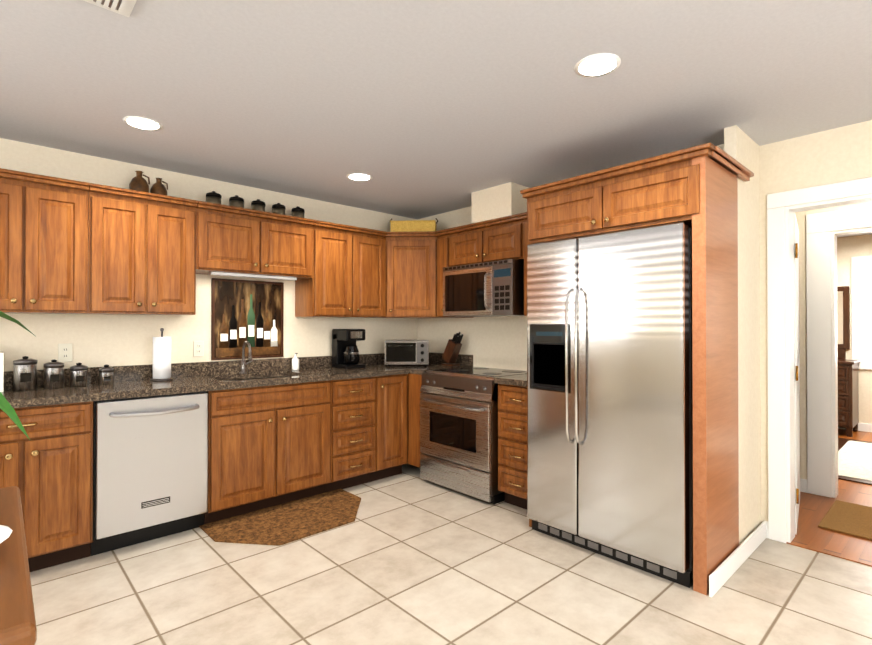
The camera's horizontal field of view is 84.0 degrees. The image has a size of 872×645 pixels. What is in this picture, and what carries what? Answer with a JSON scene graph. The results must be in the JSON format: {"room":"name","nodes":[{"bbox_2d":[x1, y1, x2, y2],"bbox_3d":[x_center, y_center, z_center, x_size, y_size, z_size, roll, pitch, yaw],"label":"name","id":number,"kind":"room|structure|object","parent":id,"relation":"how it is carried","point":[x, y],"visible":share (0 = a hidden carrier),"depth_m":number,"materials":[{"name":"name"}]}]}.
{"room":"kitchen","nodes":[
{"label":"kitchen","id":0,"kind":"room"},
{"bbox_2d":[0,138,416,451],"bbox_3d":[-0.955,0.120,4.433,11.340,2.400,0.120,0,0,-43],"label":"wall","id":1,"kind":"structure","parent":0,"point":[98,340],"depth_m":3.43,"materials":[{"name":"paint"}]},
{"bbox_2d":[0,168,91,313],"bbox_3d":[-2.391,-0.432,2.799,0.590,0.752,0.328,0,0,-43],"label":"upper cabinet","id":2,"kind":"object","parent":1,"relation":"attached to","point":[67,246],"depth_m":2.74,"materials":[{"name":"brown wood"}]},
{"bbox_2d":[58,343,71,361],"bbox_3d":[-2.341,0.191,3.060,0.072,0.116,0.010,0,0,-43],"label":"electrical outlet","id":3,"kind":"object","parent":1,"relation":"attached to","point":[64,352],"visible":0.98,"depth_m":3.06,"materials":[{"name":"beige plastic"}]},
{"bbox_2d":[92,184,199,314],"bbox_3d":[-1.955,-0.429,3.203,0.599,0.752,0.328,0,0,-43],"label":"upper cabinet","id":4,"kind":"object","parent":1,"relation":"attached to","point":[146,247],"depth_m":3.07,"materials":[{"name":"brown wood"}]},
{"bbox_2d":[129,171,167,194],"bbox_3d":[-1.919,-0.909,3.244,0.234,0.170,0.129,0,0,-43],"label":"jugs","id":5,"kind":"object","parent":4,"relation":"on","point":[138,182],"visible":0.75,"depth_m":3.19,"materials":[{"name":"brown ceramic"}]},
{"bbox_2d":[193,341,203,356],"bbox_3d":[-1.762,0.194,3.596,0.072,0.116,0.010,0,0,-43],"label":"electrical outlet","id":6,"kind":"object","parent":1,"relation":"attached to","point":[198,348],"visible":1,"depth_m":3.59,"materials":[{"name":"beige plastic"}]},
{"bbox_2d":[211,278,283,359],"bbox_3d":[-1.485,-0.024,3.851,0.570,0.620,0.014,0,0,-43],"label":"painting","id":7,"kind":"object","parent":1,"relation":"attached to","point":[243,311],"visible":0.96,"depth_m":3.83,"materials":[{"name":"paint"}]},
{"bbox_2d":[200,204,315,283],"bbox_3d":[-1.412,-0.581,3.707,0.878,0.442,0.328,0,0,-43],"label":"upper cabinet","id":8,"kind":"object","parent":1,"relation":"attached to","point":[235,242],"depth_m":3.57,"materials":[{"name":"brown wood"}]},
{"bbox_2d":[206,191,221,203],"bbox_3d":[-1.614,-0.887,3.517,0.102,0.130,0.102,0,0,35],"label":"decorative jar","id":9,"kind":"object","parent":8,"relation":"on","point":[211,197],"depth_m":3.47,"materials":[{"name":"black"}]},
{"bbox_2d":[229,195,243,207],"bbox_3d":[-1.492,-0.886,3.629,0.102,0.130,0.102,0,0,35],"label":"decorative jar","id":10,"kind":"object","parent":8,"relation":"on","point":[238,201],"depth_m":3.59,"materials":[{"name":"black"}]},
{"bbox_2d":[251,199,265,211],"bbox_3d":[-1.371,-0.886,3.741,0.102,0.130,0.102,0,0,35],"label":"decorative jar","id":11,"kind":"object","parent":8,"relation":"on","point":[258,205],"depth_m":3.70,"materials":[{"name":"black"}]},
{"bbox_2d":[272,203,285,214],"bbox_3d":[-1.250,-0.885,3.853,0.102,0.130,0.102,0,0,35],"label":"decorative jar","id":12,"kind":"object","parent":8,"relation":"on","point":[277,208],"depth_m":3.81,"materials":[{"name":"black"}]},
{"bbox_2d":[291,206,304,217],"bbox_3d":[-1.129,-0.884,3.965,0.102,0.130,0.102,0,0,35],"label":"decorative jar","id":13,"kind":"object","parent":8,"relation":"on","point":[297,212],"depth_m":3.92,"materials":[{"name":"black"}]},
{"bbox_2d":[295,220,387,317],"bbox_3d":[-0.821,-0.423,4.253,0.728,0.752,0.328,0,0,-43],"label":"upper cabinet","id":14,"kind":"object","parent":1,"relation":"attached to","point":[351,281],"depth_m":4.10,"materials":[{"name":"brown wood"}]},
{"bbox_2d":[388,231,463,318],"bbox_3d":[-0.213,-0.429,4.605,0.638,0.770,0.638,0,0,-43],"label":"upper cabinet","id":15,"kind":"object","parent":1,"relation":"attached to","point":[418,233],"depth_m":4.33,"materials":[{"name":"brown wood"}]},
{"bbox_2d":[389,218,437,231],"bbox_3d":[-0.212,-0.907,4.637,0.472,0.184,0.234,0,0,2],"label":"decorative basket","id":16,"kind":"object","parent":15,"relation":"on","point":[413,225],"visible":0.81,"depth_m":4.53,"materials":[{"name":"yellow wicker"}]},
{"bbox_2d":[0,0,871,237],"bbox_3d":[1.535,-1.137,1.840,11.220,0.080,7.320,0,0,-43],"label":"ceiling","id":17,"kind":"structure","parent":0,"point":[417,109],"depth_m":2.24,"materials":[{"name":"paint"}]},
{"bbox_2d":[83,0,136,16],"bbox_3d":[-1.063,-1.090,1.540,0.210,0.016,0.320,0,0,-43],"label":"ceiling vent","id":18,"kind":"object","parent":17,"relation":"in","point":[124,7],"visible":1,"depth_m":1.66,"materials":[{"name":"white metal"}]},
{"bbox_2d":[123,116,162,130],"bbox_3d":[-1.604,-1.089,2.654,0.190,0.004,0.190,0,0,-43],"label":"recessed light","id":19,"kind":"object","parent":17,"relation":"in","point":[142,123],"visible":1,"depth_m":2.65,"materials":[{"name":"white"}]},
{"bbox_2d":[347,173,371,180],"bbox_3d":[-0.570,-1.083,3.612,0.190,0.004,0.190,0,0,-43],"label":"recessed light","id":20,"kind":"object","parent":17,"relation":"in","point":[359,177],"visible":1,"depth_m":3.61,"materials":[{"name":"white"}]},
{"bbox_2d":[574,53,620,76],"bbox_3d":[0.687,-1.093,2.064,0.190,0.004,0.190,0,0,-43],"label":"recessed light","id":21,"kind":"object","parent":17,"relation":"in","point":[598,64],"visible":1,"depth_m":2.06,"materials":[{"name":"white"}]},
{"bbox_2d":[30,428,871,644],"bbox_3d":[1.534,1.333,1.825,11.220,0.060,7.320,0,0,-43],"label":"floor","id":22,"kind":"structure","parent":0,"point":[408,556],"depth_m":2.37,"materials":[{"name":"tile"}]},
{"bbox_2d":[0,486,36,644],"bbox_3d":[-1.107,0.833,0.508,1.141,0.925,0.722,0,0,-42],"label":"table","id":23,"kind":"object","parent":22,"relation":"on","point":[17,621],"visible":1,"depth_m":0.70,"materials":[{"name":"brown wood"}]},
{"bbox_2d":[0,525,12,542],"bbox_3d":[-0.788,0.344,0.689,0.280,0.053,0.210,0,0,-43],"label":"dish","id":24,"kind":"object","parent":23,"relation":"on","point":[5,532],"visible":1,"depth_m":0.78,"materials":[{"name":"white ceramic"}]},
{"bbox_2d":[0,311,33,440],"bbox_3d":[-1.102,0.168,0.834,0.639,0.407,0.646,0,0,-43],"label":"potted plant","id":25,"kind":"object","parent":23,"relation":"on","point":[6,407],"visible":1,"depth_m":0.97,"materials":[{"name":"green plant"}]},
{"bbox_2d":[0,401,92,571],"bbox_3d":[-2.304,0.869,2.673,0.601,0.880,0.619,0,0,-43],"label":"base cabinet","id":26,"kind":"object","parent":22,"relation":"on","point":[52,471],"depth_m":2.54,"materials":[{"name":"brown wood"}]},
{"bbox_2d":[2,341,431,407],"bbox_3d":[-1.467,0.360,3.422,4.078,0.444,0.663,0,0,-43],"label":"countertop","id":27,"kind":"structure","parent":26,"relation":"on","point":[132,381],"depth_m":3.34,"materials":[{"name":"stone"}]},
{"bbox_2d":[0,351,3,392],"bbox_3d":[-2.523,0.258,2.701,0.166,0.260,0.190,0,0,-43],"label":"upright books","id":28,"kind":"object","parent":27,"relation":"on","point":[1,371],"visible":1,"depth_m":2.68,"materials":[{"name":"white paper"}]},
{"bbox_2d":[13,356,36,390],"bbox_3d":[-2.363,0.291,2.788,0.107,0.195,0.108,0,0,-43],"label":"canister","id":29,"kind":"object","parent":27,"relation":"on","point":[25,373],"depth_m":2.75,"materials":[{"name":"silver metal"}]},
{"bbox_2d":[44,359,63,388],"bbox_3d":[-2.268,0.304,2.876,0.097,0.170,0.097,0,0,-43],"label":"canister","id":30,"kind":"object","parent":27,"relation":"on","point":[53,370],"depth_m":2.84,"materials":[{"name":"silver metal"}]},
{"bbox_2d":[70,363,87,386],"bbox_3d":[-2.180,0.317,2.957,0.087,0.145,0.087,0,0,-43],"label":"canister","id":31,"kind":"object","parent":27,"relation":"on","point":[78,372],"depth_m":2.93,"materials":[{"name":"silver metal"}]},
{"bbox_2d":[99,365,113,384],"bbox_3d":[-2.077,0.328,3.052,0.078,0.125,0.079,0,0,-43],"label":"canister","id":32,"kind":"object","parent":27,"relation":"on","point":[106,373],"depth_m":3.02,"materials":[{"name":"silver metal"}]},
{"bbox_2d":[150,328,173,380],"bbox_3d":[-1.863,0.214,3.293,0.140,0.354,0.140,0,0,-43],"label":"paper towel holder","id":33,"kind":"object","parent":27,"relation":"on","point":[161,358],"visible":1,"depth_m":3.25,"materials":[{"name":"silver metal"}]},
{"bbox_2d":[225,341,298,380],"bbox_3d":[-1.296,0.362,3.656,0.754,0.444,0.492,0,0,-43],"label":"sink","id":34,"kind":"object","parent":27,"relation":"in","point":[243,369],"depth_m":3.85,"materials":[{"name":"silver metal"}]},
{"bbox_2d":[332,329,365,368],"bbox_3d":[-0.764,0.228,4.270,0.200,0.340,0.258,0,0,-43],"label":"coffee maker","id":35,"kind":"object","parent":27,"relation":"on","point":[345,352],"visible":1,"depth_m":4.21,"materials":[{"name":"black plastic"}]},
{"bbox_2d":[385,340,428,366],"bbox_3d":[-0.269,0.281,4.481,0.400,0.235,0.310,0,0,-3],"label":"toaster oven","id":36,"kind":"object","parent":27,"relation":"on","point":[406,352],"visible":1,"depth_m":4.36,"materials":[{"name":"silver metal"}]},
{"bbox_2d":[442,332,462,366],"bbox_3d":[0.157,0.241,4.438,0.100,0.316,0.208,0,0,-43],"label":"knife block","id":37,"kind":"object","parent":27,"relation":"on","point":[452,350],"visible":1,"depth_m":4.41,"materials":[{"name":"brown wood"}]},
{"bbox_2d":[418,353,472,374],"bbox_3d":[0.115,0.369,4.256,0.623,0.140,0.002,0,0,-43],"label":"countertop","id":38,"kind":"structure","parent":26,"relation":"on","point":[435,359],"depth_m":4.51,"materials":[{"name":"stone"}]},
{"bbox_2d":[91,391,207,555],"bbox_3d":[-1.833,0.873,3.051,0.596,0.877,0.670,0,0,-43],"label":"dishwasher","id":39,"kind":"object","parent":22,"relation":"on","point":[150,467],"visible":0.98,"depth_m":2.83,"materials":[{"name":"silver metal"}]},
{"bbox_2d":[204,394,335,523],"bbox_3d":[-1.318,0.965,3.585,0.878,0.700,0.619,0,0,-43],"label":"base cabinet","id":40,"kind":"object","parent":22,"relation":"on","point":[272,445],"depth_m":3.33,"materials":[{"name":"brown wood"}]},
{"bbox_2d":[200,488,360,545],"bbox_3d":[-0.929,1.306,3.234,1.040,0.011,0.595,0,0,-43],"label":"kitchen rug","id":41,"kind":"object","parent":22,"relation":"on","point":[284,523],"visible":0.95,"depth_m":3.16,"materials":[{"name":"brown carpet"}]},
{"bbox_2d":[292,376,379,489],"bbox_3d":[-0.844,0.878,4.025,0.408,0.880,0.619,0,0,-43],"label":"base cabinet","id":42,"kind":"object","parent":22,"relation":"on","point":[357,400],"depth_m":3.81,"materials":[{"name":"brown wood"}]},
{"bbox_2d":[380,374,406,478],"bbox_3d":[-0.570,0.879,4.278,0.339,0.880,0.619,0,0,-43],"label":"base cabinet","id":43,"kind":"object","parent":22,"relation":"on","point":[393,388],"depth_m":4.07,"materials":[{"name":"brown wood"}]},
{"bbox_2d":[408,374,421,467],"bbox_3d":[0.050,0.829,4.322,0.621,0.779,0.198,0,0,-43],"label":"cabinet filler","id":44,"kind":"object","parent":43,"relation":"attached to","point":[414,387],"visible":0.21,"depth_m":4.12,"materials":[{"name":"brown wood"}]},
{"bbox_2d":[420,366,526,503],"bbox_3d":[0.343,0.857,3.934,0.719,0.919,0.764,0,0,-43],"label":"range oven","id":45,"kind":"object","parent":22,"relation":"on","point":[459,429],"visible":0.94,"depth_m":3.68,"materials":[{"name":"silver metal"}]},
{"bbox_2d":[498,384,526,509],"bbox_3d":[0.769,0.875,3.541,0.632,0.879,0.375,0,0,-43],"label":"base cabinet","id":46,"kind":"object","parent":22,"relation":"on","point":[512,442],"visible":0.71,"depth_m":3.39,"materials":[{"name":"brown wood"}]},
{"bbox_2d":[494,374,526,386],"bbox_3d":[0.774,0.364,3.545,0.623,0.140,0.380,0,0,-43],"label":"countertop","id":47,"kind":"structure","parent":46,"relation":"on","point":[518,380],"depth_m":3.40,"materials":[{"name":"stone"}]},
{"bbox_2d":[527,222,692,587],"bbox_3d":[1.145,0.410,2.935,0.850,1.800,0.940,0,0,-43],"label":"refrigerator","id":48,"kind":"object","parent":22,"relation":"on","point":[609,407],"visible":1,"depth_m":2.61,"materials":[{"name":"silver metal"}]},
{"bbox_2d":[520,143,753,594],"bbox_3d":[1.206,0.233,2.947,0.798,2.155,1.120,0,0,-43],"label":"surround","id":49,"kind":"object","parent":22,"relation":"on","point":[695,188],"visible":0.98,"depth_m":2.48,"materials":[{"name":"brown wood"}]},
{"bbox_2d":[786,536,871,566],"bbox_3d":[2.414,1.306,2.612,0.140,0.008,0.840,0,0,-43],"label":"threshold","id":50,"kind":"object","parent":22,"relation":"on","point":[856,557],"visible":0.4,"depth_m":2.77,"materials":[{"name":"brown wood"}]},
{"bbox_2d":[818,500,871,539],"bbox_3d":[2.992,1.305,3.011,0.670,0.012,0.880,0,0,-43],"label":"doormat","id":51,"kind":"object","parent":22,"relation":"on","point":[853,519],"visible":0.96,"depth_m":3.20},
{"bbox_2d":[838,359,859,436],"bbox_3d":[4.606,0.895,6.157,0.551,0.870,1.140,0,0,-43],"label":"dresser","id":52,"kind":"object","parent":22,"relation":"on","point":[848,405],"visible":0.19,"depth_m":5.65,"materials":[{"name":"brown wood"}]},
{"bbox_2d":[838,438,871,484],"bbox_3d":[4.427,1.314,4.353,1.900,0.011,1.500,0,0,-43],"label":"bedroom rug","id":53,"kind":"object","parent":22,"relation":"on","point":[854,460],"visible":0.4,"depth_m":4.60,"materials":[{"name":"fabric"}]},
{"bbox_2d":[471,182,528,223],"bbox_3d":[0.560,-0.951,4.003,0.330,0.265,0.420,0,0,-43],"label":"wall","id":54,"kind":"structure","parent":0,"point":[502,200],"depth_m":3.85,"materials":[{"name":"paint"}]},
{"bbox_2d":[417,125,760,544],"bbox_3d":[0.849,0.117,3.971,0.580,2.400,3.010,0,0,-43],"label":"wall","id":55,"kind":"structure","parent":0,"point":[499,342],"depth_m":2.91,"materials":[{"name":"paint"}]},
{"bbox_2d":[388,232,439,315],"bbox_3d":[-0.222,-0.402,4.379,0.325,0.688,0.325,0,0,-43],"label":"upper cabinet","id":56,"kind":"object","parent":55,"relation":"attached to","point":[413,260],"depth_m":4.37,"materials":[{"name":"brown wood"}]},
{"bbox_2d":[444,213,523,266],"bbox_3d":[0.499,-0.641,4.066,0.328,0.317,0.798,0,0,-43],"label":"upper cabinet","id":57,"kind":"object","parent":55,"relation":"attached to","point":[502,239],"depth_m":3.93,"materials":[{"name":"brown wood"}]},
{"bbox_2d":[443,259,523,316],"bbox_3d":[0.444,-0.266,4.034,0.446,0.423,0.764,0,0,-43],"label":"microwave","id":58,"kind":"object","parent":57,"relation":"attached to","point":[490,289],"visible":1,"depth_m":3.84,"materials":[{"name":"silver metal"}]},
{"bbox_2d":[524,212,528,315],"bbox_3d":[0.879,-0.426,3.653,0.328,0.752,0.318,0,0,-43],"label":"upper cabinet","id":59,"kind":"object","parent":55,"relation":"attached to","point":[525,214],"depth_m":3.64,"materials":[{"name":"brown wood"}]},
{"bbox_2d":[759,120,871,527],"bbox_3d":[3.464,0.101,1.486,0.120,2.400,4.190,0,0,-43],"label":"wall","id":60,"kind":"structure","parent":0,"point":[839,154],"depth_m":2.86,"materials":[{"name":"paint"}]},
{"bbox_2d":[709,521,767,596],"bbox_3d":[1.661,1.258,2.626,0.965,0.100,0.024,0,0,-43],"label":"baseboard","id":61,"kind":"structure","parent":60,"relation":"attached to","point":[723,572],"depth_m":2.55,"materials":[{"name":"white wood"}]},
{"bbox_2d":[794,212,799,534],"bbox_3d":[2.421,0.312,3.316,0.803,1.978,0.240,0,0,-43],"label":"door leaf","id":62,"kind":"structure","parent":60,"relation":"in","point":[796,369],"depth_m":3.09,"materials":[{"name":"white wood"}]},
{"bbox_2d":[767,177,871,542],"bbox_3d":[2.414,0.263,2.618,0.152,2.090,1.020,0,0,-43],"label":"door frame","id":63,"kind":"structure","parent":60,"relation":"attached to","point":[822,367],"depth_m":2.78,"materials":[{"name":"white wood"}]},
{"bbox_2d":[795,202,871,478],"bbox_3d":[3.300,0.113,3.385,0.120,2.400,7.200,0,0,-43],"label":"wall","id":64,"kind":"structure","parent":0,"point":[801,218],"depth_m":3.77,"materials":[{"name":"paint"}]},
{"bbox_2d":[800,478,806,492],"bbox_3d":[1.837,1.272,4.859,0.014,0.100,3.040,0,0,-43],"label":"baseboard","id":65,"kind":"structure","parent":64,"relation":"attached to","point":[803,482],"depth_m":3.76,"materials":[{"name":"white wood"}]},
{"bbox_2d":[837,234,871,423],"bbox_3d":[5.648,0.127,5.559,0.120,2.400,7.200,0,0,-43],"label":"wall","id":66,"kind":"structure","parent":0,"point":[849,247],"depth_m":5.97,"materials":[{"name":"paint"}]},
{"bbox_2d":[837,286,849,358],"bbox_3d":[4.914,0.006,6.229,0.037,0.910,0.620,0,0,-43],"label":"dresser mirror","id":67,"kind":"object","parent":66,"relation":"attached to","point":[843,316],"visible":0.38,"depth_m":6.03,"materials":[{"name":"brown wood"}]},
{"bbox_2d":[838,423,871,431],"bbox_3d":[5.599,1.276,5.506,0.014,0.100,7.200,0,0,-43],"label":"baseboard","id":68,"kind":"structure","parent":66,"relation":"attached to","point":[865,427],"depth_m":5.90,"materials":[{"name":"white"}]},
{"bbox_2d":[851,255,871,369],"bbox_3d":[5.574,-0.123,5.534,0.020,1.380,1.260,0,0,-43],"label":"bedroom window","id":69,"kind":"structure","parent":66,"relation":"in","point":[861,270],"depth_m":5.93,"materials":[{"name":"white"}]}
]}

